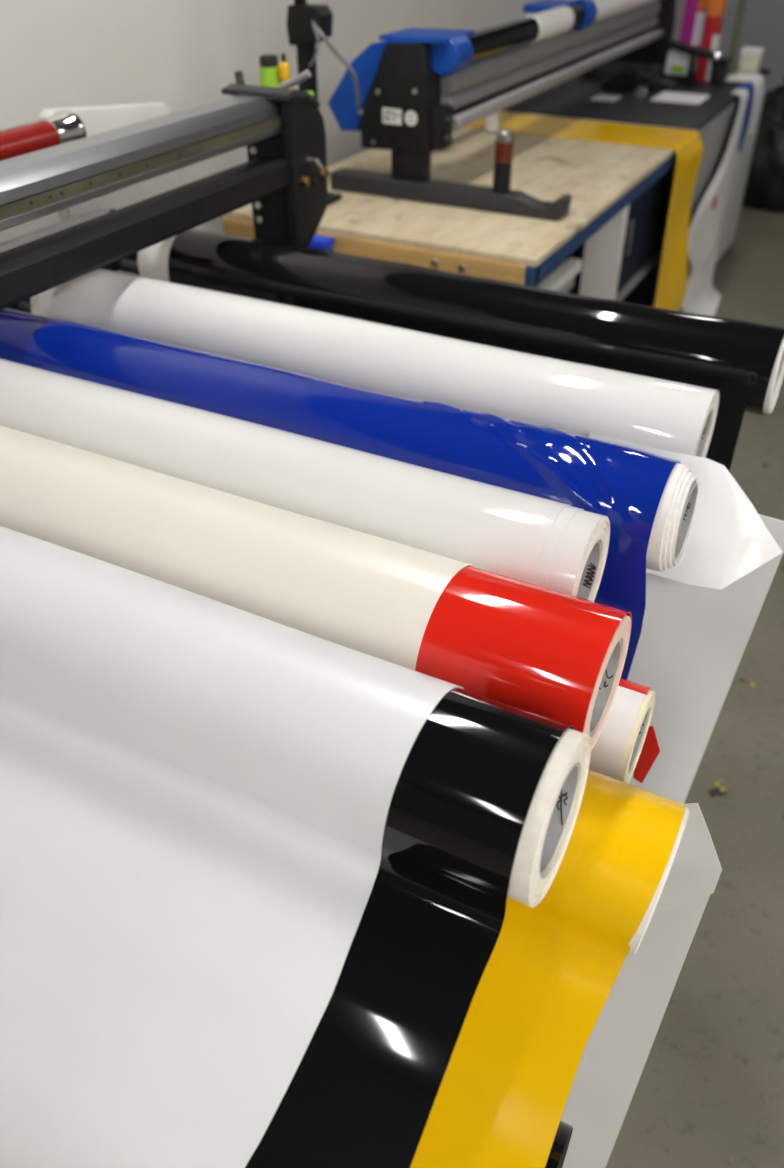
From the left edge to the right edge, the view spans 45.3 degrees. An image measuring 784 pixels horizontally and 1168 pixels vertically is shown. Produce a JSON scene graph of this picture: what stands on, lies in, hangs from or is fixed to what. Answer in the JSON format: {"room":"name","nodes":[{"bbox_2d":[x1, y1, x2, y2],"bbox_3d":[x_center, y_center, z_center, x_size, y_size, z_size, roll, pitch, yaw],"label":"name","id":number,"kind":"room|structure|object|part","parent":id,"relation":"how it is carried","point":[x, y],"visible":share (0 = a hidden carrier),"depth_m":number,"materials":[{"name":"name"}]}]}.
{"room":"print shop","nodes":[
{"label":"print shop","id":0,"kind":"room"},
{"bbox_2d":[0,0,685,275],"bbox_3d":[-0.695,-1.489,2.159,0.100,3.000,12.200,17,40,22],"label":"wall","id":1,"kind":"structure","parent":0,"point":[180,55],"depth_m":2.44,"materials":[{"name":"white paint"}]},
{"bbox_2d":[605,204,783,1167],"bbox_3d":[1.512,0.443,2.163,5.080,0.100,12.200,17,40,22],"label":"floor","id":2,"kind":"structure","parent":0,"point":[709,1092],"depth_m":1.81,"materials":[{"name":"concrete"}]},
{"bbox_2d":[7,252,140,312],"bbox_3d":[-0.416,0.143,1.675,1.100,0.965,1.640,17,40,22],"label":"rack","id":3,"kind":"object","parent":2,"relation":"on","point":[129,264],"visible":0.06,"depth_m":2.02,"materials":[{"name":"black paint"}]},
{"bbox_3d":[-0.249,-0.390,1.633,1.070,0.028,0.028,17,40,22],"label":"arm","id":4,"kind":"part","parent":3,"relation":"part of","materials":[{"name":"grey paint"}]},
{"bbox_3d":[-0.113,-0.544,1.843,1.070,0.028,0.028,17,40,22],"label":"arm","id":5,"kind":"part","parent":3,"relation":"part of","materials":[{"name":"grey paint"}]},
{"bbox_2d":[0,526,590,1167],"bbox_3d":[-0.483,0.280,1.047,1.263,0.597,0.468,17,40,22],"label":"roll","id":6,"kind":"object","parent":3,"relation":"on","point":[258,874],"visible":1,"depth_m":0.82,"materials":[{"name":"white plastic"}]},
{"bbox_2d":[0,358,609,600],"bbox_3d":[-0.294,-0.168,1.284,1.172,0.152,0.154,17,40,22],"label":"roll","id":7,"kind":"object","parent":3,"relation":"on","point":[554,545],"visible":0.73,"depth_m":1.13,"materials":[{"name":"plastic"}]},
{"bbox_2d":[0,426,631,751],"bbox_3d":[-0.339,-0.071,1.154,1.244,0.157,0.159,17,40,22],"label":"roll","id":8,"kind":"object","parent":3,"relation":"on","point":[546,652],"visible":0.79,"depth_m":0.97,"materials":[{"name":"plastic"}]},
{"bbox_2d":[0,308,698,679],"bbox_3d":[-0.184,-0.181,1.440,1.245,0.317,0.150,17,40,22],"label":"roll","id":9,"kind":"object","parent":3,"relation":"on","point":[649,500],"visible":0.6,"depth_m":1.24,"materials":[{"name":"blue plastic"}]},
{"bbox_2d":[30,268,719,457],"bbox_3d":[-0.097,-0.366,1.551,1.213,0.151,0.151,17,40,22],"label":"roll","id":10,"kind":"object","parent":3,"relation":"on","point":[566,396],"visible":0.62,"depth_m":1.44,"materials":[{"name":"plastic"}]},
{"bbox_2d":[589,433,783,803],"bbox_3d":[0.029,0.111,1.649,1.089,0.928,0.087,17,40,22],"label":"sheet","id":11,"kind":"object","parent":10,"relation":"hanging from","point":[701,614],"visible":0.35,"depth_m":1.38,"materials":[{"name":"white plastic"}]},
{"bbox_2d":[137,229,783,471],"bbox_3d":[0.063,-0.343,1.878,1.278,0.570,0.142,17,40,22],"label":"roll","id":12,"kind":"object","parent":3,"relation":"on","point":[742,360],"visible":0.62,"depth_m":1.63,"materials":[{"name":"black plastic"}]},
{"bbox_2d":[410,770,688,1167],"bbox_3d":[-0.364,0.329,1.100,1.240,0.457,0.497,17,40,22],"label":"roll","id":13,"kind":"object","parent":3,"relation":"on","point":[553,966],"visible":0.2,"depth_m":0.87,"materials":[{"name":"yellow plastic"}]},
{"bbox_2d":[561,803,721,1167],"bbox_3d":[0.007,0.487,1.293,0.724,0.831,0.104,18,40,22],"label":"sheet","id":14,"kind":"object","parent":13,"relation":"hanging from","point":[617,1049],"visible":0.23,"depth_m":1.14,"materials":[{"name":"white plastic"}]},
{"bbox_2d":[545,1120,572,1167],"bbox_3d":[-0.396,0.409,1.106,1.224,0.135,0.135,17,40,22],"label":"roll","id":15,"kind":"object","parent":3,"relation":"on","point":[559,1148],"visible":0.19,"depth_m":0.87,"materials":[{"name":"black plastic"}]},
{"bbox_2d":[589,678,659,782],"bbox_3d":[-0.220,0.041,1.310,1.181,0.180,0.134,17,40,22],"label":"roll","id":16,"kind":"object","parent":3,"relation":"on","point":[626,744],"visible":0.17,"depth_m":1.04,"materials":[{"name":"paper"}]},
{"bbox_2d":[0,69,328,309],"bbox_3d":[-0.777,-0.009,1.601,0.670,1.298,2.202,17,40,22],"label":"cutter","id":17,"kind":"object","parent":2,"relation":"on","point":[116,194],"visible":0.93,"depth_m":1.71,"materials":[{"name":"black paint"}]},
{"bbox_2d":[0,110,86,160],"bbox_3d":[-1.134,-0.478,1.300,0.320,0.079,1.702,17,40,22],"label":"roll","id":18,"kind":"object","parent":17,"relation":"on","point":[64,126],"visible":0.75,"depth_m":1.77,"materials":[{"name":"red plastic"}]},
{"bbox_2d":[39,103,178,220],"bbox_3d":[-0.609,-0.923,2.081,0.035,0.286,0.370,17,40,22],"label":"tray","id":19,"kind":"object","parent":17,"relation":"on","point":[95,120],"depth_m":2.05,"materials":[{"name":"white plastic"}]},
{"bbox_3d":[-0.316,-1.048,1.948,0.018,0.029,0.025,-17,40,-21],"label":"clamp lever","id":20,"kind":"part","parent":17,"relation":"part of","materials":[{"name":"grey paint"}]},
{"bbox_3d":[-0.198,-1.023,1.908,0.072,0.043,0.015,12,38,15],"label":"clamp lever","id":21,"kind":"part","parent":17,"relation":"part of","materials":[{"name":"metal"}]},
{"bbox_2d":[222,111,702,310],"bbox_3d":[0.371,-1.039,3.345,0.998,0.859,1.779,17,40,22],"label":"workbench","id":22,"kind":"object","parent":2,"relation":"on","point":[602,180],"depth_m":2.97,"materials":[{"name":"brown wood"}]},
{"bbox_2d":[309,234,334,251],"bbox_3d":[-0.197,-0.908,2.530,0.070,0.050,0.053,17,40,22],"label":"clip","id":23,"kind":"object","parent":22,"relation":"attached to","point":[320,242],"visible":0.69,"depth_m":2.50,"materials":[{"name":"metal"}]},
{"bbox_2d":[286,0,359,204],"bbox_3d":[-0.178,-1.413,2.539,0.176,0.708,0.219,17,40,22],"label":"stand","id":24,"kind":"object","parent":22,"relation":"on","point":[308,25],"visible":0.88,"depth_m":2.45,"materials":[{"name":"black paint"}]},
{"bbox_3d":[-0.224,-1.583,2.365,0.043,0.226,0.073,-21,42,-26],"label":"arm","id":25,"kind":"part","parent":24,"relation":"part of","materials":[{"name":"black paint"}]},
{"bbox_2d":[328,0,675,220],"bbox_3d":[0.688,-1.901,3.431,0.753,0.424,2.415,17,40,22],"label":"cutter","id":26,"kind":"object","parent":22,"relation":"on","point":[418,86],"visible":0.98,"depth_m":2.72,"materials":[{"name":"grey paint"}]},
{"bbox_2d":[384,110,399,120],"bbox_3d":[-0.001,-1.317,2.642,0.052,0.026,0.001,17,40,22],"label":"label","id":27,"kind":"object","parent":26,"relation":"attached to","point":[389,115],"depth_m":2.64,"materials":[{"name":"white paper"}]},
{"bbox_3d":[0.023,-1.374,2.645,0.216,0.274,0.085,17,40,22],"label":"plate","id":28,"kind":"part","parent":26,"relation":"part of","materials":[{"name":"black paint"}]},
{"bbox_3d":[0.055,-1.218,2.720,0.107,0.086,0.045,17,40,22],"label":"post","id":29,"kind":"part","parent":26,"relation":"part of","materials":[{"name":"black metal"}]},
{"bbox_3d":[0.159,-1.252,2.644,0.019,0.020,0.020,17,40,22],"label":"drive knob","id":30,"kind":"part","parent":26,"relation":"part of","materials":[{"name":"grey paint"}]},
{"bbox_3d":[0.159,-1.292,2.614,0.019,0.020,0.020,17,40,22],"label":"drive knob","id":31,"kind":"part","parent":26,"relation":"part of","materials":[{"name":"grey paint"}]},
{"bbox_3d":[0.372,-1.754,3.405,0.040,0.208,0.040,17,40,22],"label":"stand leg","id":32,"kind":"part","parent":26,"relation":"part of","materials":[{"name":"white plastic"}]},
{"bbox_2d":[492,129,513,193],"bbox_3d":[0.306,-1.162,2.584,0.049,0.157,0.049,17,40,22],"label":"marker","id":33,"kind":"object","parent":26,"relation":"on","point":[502,159],"visible":1,"depth_m":2.56,"materials":[{"name":"black paint"}]},
{"bbox_3d":[0.692,-1.898,3.455,0.038,0.038,2.240,17,40,22],"label":"silver rail","id":34,"kind":"part","parent":26,"relation":"part of","materials":[{"name":"metal"}]},
{"bbox_3d":[1.141,-2.577,4.274,0.280,0.350,0.080,17,40,22],"label":"plate","id":35,"kind":"part","parent":26,"relation":"part of","materials":[{"name":"black paint"}]},
{"bbox_3d":[0.350,-0.766,2.350,0.021,0.062,0.048,17,40,22],"label":"corner plate","id":36,"kind":"part","parent":22,"relation":"part of","materials":[{"name":"blue paint"}]},
{"bbox_2d":[538,258,581,292],"bbox_3d":[0.444,-0.871,2.975,0.136,0.188,0.520,17,40,22],"label":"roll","id":37,"kind":"object","parent":22,"relation":"on","point":[561,278],"visible":0.29,"depth_m":2.99,"materials":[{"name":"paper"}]},
{"bbox_3d":[0.746,-1.431,3.760,0.858,0.729,0.427,17,40,22],"label":"yellow film strip","id":38,"kind":"part","parent":22,"relation":"part of","materials":[{"name":"yellow plastic"}]},
{"bbox_3d":[0.704,-1.098,3.130,0.115,0.370,0.060,17,40,22],"label":"support panel","id":39,"kind":"part","parent":22,"relation":"part of","materials":[{"name":"white plastic"}]},
{"bbox_3d":[0.740,-1.221,2.947,0.026,0.048,1.695,17,40,22],"label":"frame rail","id":40,"kind":"part","parent":22,"relation":"part of","materials":[{"name":"blue metal"}]},
{"bbox_2d":[571,252,661,300],"bbox_3d":[0.319,-1.014,3.345,0.880,0.020,1.580,17,40,22],"label":"shelf","id":41,"kind":"object","parent":22,"relation":"attached to","point":[640,274],"depth_m":3.52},
{"bbox_2d":[568,168,671,294],"bbox_3d":[0.616,-1.395,3.528,0.700,0.360,0.620,17,40,22],"label":"storage cabinet","id":42,"kind":"object","parent":22,"relation":"on","point":[646,212],"visible":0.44,"depth_m":3.39,"materials":[{"name":"metal"}]},
{"bbox_3d":[0.819,-1.195,3.235,0.012,0.120,0.020,17,40,22],"label":"handle","id":43,"kind":"part","parent":42,"relation":"part of","materials":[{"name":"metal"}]},
{"bbox_3d":[0.908,-1.304,3.406,0.018,0.350,0.600,17,40,22],"label":"door","id":44,"kind":"part","parent":42,"relation":"part of","materials":[{"name":"blue metal"}]},
{"bbox_3d":[1.102,-1.332,3.755,0.040,0.838,0.044,17,40,22],"label":"leg","id":45,"kind":"part","parent":22,"relation":"part of","materials":[{"name":"blue paint"}]},
{"bbox_3d":[-0.304,-1.085,2.606,0.125,0.103,0.100,17,40,22],"label":"caddy","id":46,"kind":"object","parent":22,"relation":"on","visible":0},
{"bbox_2d":[260,54,280,87],"bbox_3d":[-0.317,-1.207,2.524,0.064,0.375,0.064,17,40,22],"label":"bottle","id":47,"kind":"object","parent":46,"relation":"in","point":[269,77],"visible":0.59,"depth_m":2.42,"materials":[{"name":"green plastic"}]},
{"bbox_2d":[278,53,292,88],"bbox_3d":[-0.277,-1.197,2.505,0.037,0.382,0.037,17,40,22],"label":"spray bottle","id":48,"kind":"object","parent":46,"relation":"in","point":[284,74],"visible":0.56,"depth_m":2.40,"materials":[{"name":"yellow plastic"}]},
{"bbox_2d":[501,64,770,306],"bbox_3d":[1.096,-1.911,4.510,0.935,0.861,1.555,17,40,22],"label":"table","id":49,"kind":"object","parent":2,"relation":"on","point":[714,118],"visible":0.3,"depth_m":3.97,"materials":[{"name":"grey laminate"}]},
{"bbox_2d":[590,94,621,101],"bbox_3d":[0.912,-2.070,3.999,0.100,0.004,0.120,17,40,22],"label":"paper sheet","id":50,"kind":"object","parent":49,"relation":"on","point":[600,97],"visible":1,"depth_m":4.00,"materials":[{"name":"white paper"}]},
{"bbox_2d":[600,70,677,98],"bbox_3d":[1.054,-2.197,4.109,0.320,0.076,0.340,17,40,22],"label":"tool","id":51,"kind":"object","parent":49,"relation":"on","point":[641,82],"visible":1,"depth_m":4.14,"materials":[{"name":"black paint"}]},
{"bbox_3d":[1.058,-2.242,4.147,0.215,0.049,0.041,30,46,34],"label":"handle","id":52,"kind":"part","parent":51,"relation":"part of","materials":[{"name":"black plastic"}]},
{"bbox_3d":[1.102,-2.146,4.050,0.018,0.027,0.235,15,39,19],"label":"wheel arm","id":53,"kind":"part","parent":51,"relation":"part of","materials":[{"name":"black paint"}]},
{"bbox_3d":[0.736,-1.491,3.998,0.890,0.800,0.020,17,40,22],"label":"panel","id":54,"kind":"part","parent":49,"relation":"part of","materials":[{"name":"blue metal"}]},
{"bbox_2d":[650,91,709,104],"bbox_3d":[1.230,-2.072,4.002,0.200,0.004,0.220,17,40,22],"label":"paper sheet","id":55,"kind":"object","parent":49,"relation":"on","point":[675,97],"visible":1,"depth_m":4.00,"materials":[{"name":"white paper"}]},
{"bbox_2d":[662,69,697,83],"bbox_3d":[1.354,-2.371,4.381,0.131,0.030,0.250,17,40,22],"label":"board","id":56,"kind":"object","parent":49,"relation":"on","point":[680,79],"visible":0.4,"depth_m":4.30,"materials":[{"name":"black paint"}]},
{"bbox_2d":[665,49,696,74],"bbox_3d":[1.329,-2.398,4.312,0.115,0.094,0.102,17,40,22],"label":"tub","id":57,"kind":"object","parent":56,"relation":"on","point":[677,61],"visible":0.6,"depth_m":4.28,"materials":[{"name":"white plastic"}]},
{"bbox_2d":[679,0,708,64],"bbox_3d":[1.392,-2.591,4.282,0.111,0.378,0.082,17,40,22],"label":"product box","id":58,"kind":"object","parent":56,"relation":"on","point":[695,11],"visible":0.46,"depth_m":4.27,"materials":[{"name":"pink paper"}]},
{"bbox_3d":[1.395,-2.526,4.272,0.040,0.130,0.002,17,40,22],"label":"white panel","id":59,"kind":"part","parent":58,"relation":"part of","materials":[{"name":"cardboard"}]},
{"bbox_2d":[666,39,719,85],"bbox_3d":[1.338,-2.333,4.208,0.241,0.175,0.045,21,42,26],"label":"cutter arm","id":60,"kind":"object","parent":49,"relation":"on","point":[694,51],"visible":1,"depth_m":4.18,"materials":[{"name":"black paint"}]},
{"bbox_2d":[696,0,726,81],"bbox_3d":[1.453,-2.512,4.245,0.063,0.418,0.082,17,40,22],"label":"product box","id":61,"kind":"object","parent":49,"relation":"on","point":[716,8],"visible":0.8,"depth_m":4.23,"materials":[{"name":"red cardboard"}]},
{"bbox_3d":[1.472,-2.416,4.304,0.019,0.185,0.082,17,40,22],"label":"white panel","id":62,"kind":"part","parent":61,"relation":"part of","materials":[{"name":"cardboard"}]},
{"bbox_3d":[1.488,-1.786,4.343,0.022,0.740,1.520,17,40,22],"label":"panel","id":63,"kind":"part","parent":49,"relation":"part of","materials":[{"name":"white plastic"}]},
{"bbox_2d":[681,89,748,315],"bbox_3d":[1.422,-1.607,4.091,0.144,0.864,0.822,14,39,18],"label":"sheet","id":64,"kind":"object","parent":49,"relation":"hanging from","point":[701,298],"visible":0.91,"depth_m":4.14,"materials":[{"name":"white plastic"}]},
{"bbox_2d":[710,57,731,82],"bbox_3d":[1.505,-2.355,4.306,0.069,0.094,0.097,17,40,22],"label":"pouch","id":65,"kind":"object","parent":49,"relation":"on","point":[720,67],"visible":0.97,"depth_m":4.28,"materials":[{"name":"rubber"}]},
{"bbox_2d":[728,0,746,74],"bbox_3d":[1.603,-2.656,4.295,0.080,0.588,0.100,17,40,22],"label":"post","id":66,"kind":"object","parent":49,"relation":"on","point":[742,3],"visible":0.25,"depth_m":4.36,"materials":[{"name":"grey metal"}]},
{"bbox_2d":[725,74,763,134],"bbox_3d":[1.637,-2.256,4.416,0.172,0.245,0.223,17,40,22],"label":"cloth","id":67,"kind":"object","parent":49,"relation":"on","point":[758,80],"visible":0.99,"depth_m":4.33,"materials":[{"name":"fabric"}]},
{"bbox_2d":[735,83,753,151],"bbox_3d":[1.585,-2.123,4.282,0.073,0.273,0.122,17,40,22],"label":"cloth","id":68,"kind":"object","parent":49,"relation":"hanging from","point":[749,86],"visible":0.98,"depth_m":4.23,"materials":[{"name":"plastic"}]},
{"bbox_2d":[738,47,763,74],"bbox_3d":[1.699,-2.475,4.452,0.089,0.110,0.084,17,40,22],"label":"box","id":69,"kind":"object","parent":49,"relation":"on","point":[751,57],"visible":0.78,"depth_m":4.42,"materials":[{"name":"white paper"}]},
{"bbox_3d":[1.699,-2.510,4.425,0.089,0.022,0.084,17,40,22],"label":"lid","id":70,"kind":"part","parent":69,"relation":"part of","materials":[{"name":"white plastic"}]},
{"bbox_2d":[742,106,783,211],"bbox_3d":[2.376,-2.607,5.658,0.619,0.600,0.594,17,40,22],"label":"bag","id":71,"kind":"object","parent":2,"relation":"on","point":[764,188],"visible":0.61,"depth_m":5.54,"materials":[{"name":"black plastic"}]},
{"bbox_2d":[760,76,783,117],"bbox_3d":[2.633,-3.126,6.369,0.645,0.580,0.624,17,40,22],"label":"bag","id":72,"kind":"object","parent":2,"relation":"on","point":[774,97],"visible":0.11,"depth_m":6.20,"materials":[{"name":"black plastic"}]},
{"bbox_2d":[718,0,783,91],"bbox_3d":[4.314,-4.008,5.529,4.880,3.000,0.100,17,40,22],"label":"wall","id":73,"kind":"structure","parent":0,"point":[763,21],"depth_m":6.66,"materials":[{"name":"white paint"}]}
]}

